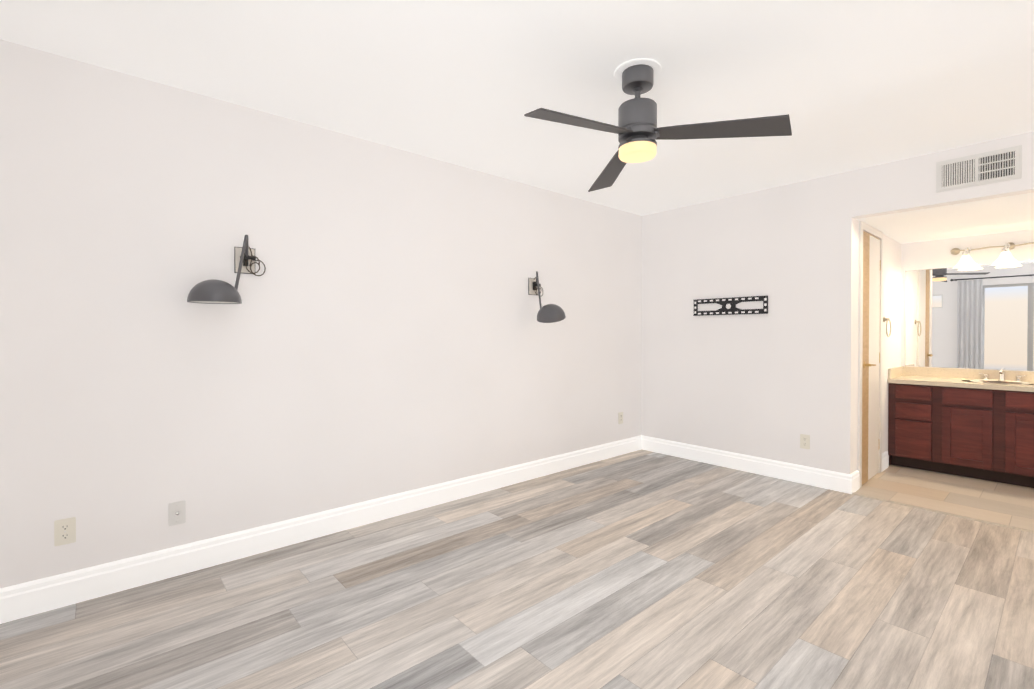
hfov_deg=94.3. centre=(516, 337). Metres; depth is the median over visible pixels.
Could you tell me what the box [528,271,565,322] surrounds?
wall sconce
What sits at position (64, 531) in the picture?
electrical outlet
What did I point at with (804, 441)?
electrical outlet
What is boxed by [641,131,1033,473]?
wall
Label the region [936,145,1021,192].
air vent
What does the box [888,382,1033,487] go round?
bathroom vanity
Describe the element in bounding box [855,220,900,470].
wall
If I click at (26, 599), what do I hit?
baseboard
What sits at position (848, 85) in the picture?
ceiling
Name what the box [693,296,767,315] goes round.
bracket
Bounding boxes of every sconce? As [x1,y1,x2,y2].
[187,235,265,303]
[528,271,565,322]
[950,242,1033,267]
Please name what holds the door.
attached to the wall at (891, 357)
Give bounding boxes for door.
[857,221,882,487]
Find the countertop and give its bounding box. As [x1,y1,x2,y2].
[888,366,1033,393]
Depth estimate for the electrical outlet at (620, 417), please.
4.79 m
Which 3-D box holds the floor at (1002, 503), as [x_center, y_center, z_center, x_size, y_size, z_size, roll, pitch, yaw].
[3.650,1.231,3.691,1.770,0.100,1.634,0,1,-41]
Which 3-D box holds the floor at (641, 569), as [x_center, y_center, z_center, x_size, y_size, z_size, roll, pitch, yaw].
[0.536,1.244,2.211,4.870,0.100,3.490,0,1,-41]
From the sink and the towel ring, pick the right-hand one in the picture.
the sink
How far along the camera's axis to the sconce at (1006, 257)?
4.16 m
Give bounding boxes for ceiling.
[0,0,1033,215]
[856,193,1033,243]
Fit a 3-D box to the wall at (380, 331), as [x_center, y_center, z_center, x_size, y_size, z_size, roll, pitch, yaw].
[-0.525,-0.037,3.511,4.990,2.440,0.120,0,1,-41]
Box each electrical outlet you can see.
[54,517,75,545]
[168,500,185,525]
[618,412,622,423]
[800,434,809,448]
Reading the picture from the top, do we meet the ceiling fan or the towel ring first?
the ceiling fan
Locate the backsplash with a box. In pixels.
[888,366,903,377]
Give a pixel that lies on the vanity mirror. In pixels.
(980, 317)
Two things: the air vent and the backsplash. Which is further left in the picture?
the backsplash
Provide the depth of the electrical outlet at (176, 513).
2.40 m
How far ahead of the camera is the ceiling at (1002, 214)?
3.73 m
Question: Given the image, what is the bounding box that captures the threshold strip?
[852,493,1033,532]
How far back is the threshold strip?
3.21 m
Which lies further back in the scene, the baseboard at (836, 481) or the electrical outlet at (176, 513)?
the baseboard at (836, 481)
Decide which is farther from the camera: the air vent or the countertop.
the countertop
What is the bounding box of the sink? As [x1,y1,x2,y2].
[968,378,1031,385]
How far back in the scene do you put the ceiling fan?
2.17 m
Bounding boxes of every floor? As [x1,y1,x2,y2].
[0,449,1033,688]
[854,465,1033,530]
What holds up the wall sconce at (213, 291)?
attached to the wall at (380, 331)
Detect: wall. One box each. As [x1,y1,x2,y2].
[0,39,641,588]
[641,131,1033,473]
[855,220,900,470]
[901,229,1033,371]
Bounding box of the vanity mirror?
[905,261,1033,370]
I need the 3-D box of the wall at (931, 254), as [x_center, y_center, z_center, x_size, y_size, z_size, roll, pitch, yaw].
[4.233,0.071,4.268,0.120,2.210,1.514,0,1,-41]
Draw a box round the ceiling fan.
[524,58,791,191]
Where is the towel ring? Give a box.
[883,317,890,336]
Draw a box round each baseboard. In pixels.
[0,435,643,623]
[644,436,855,493]

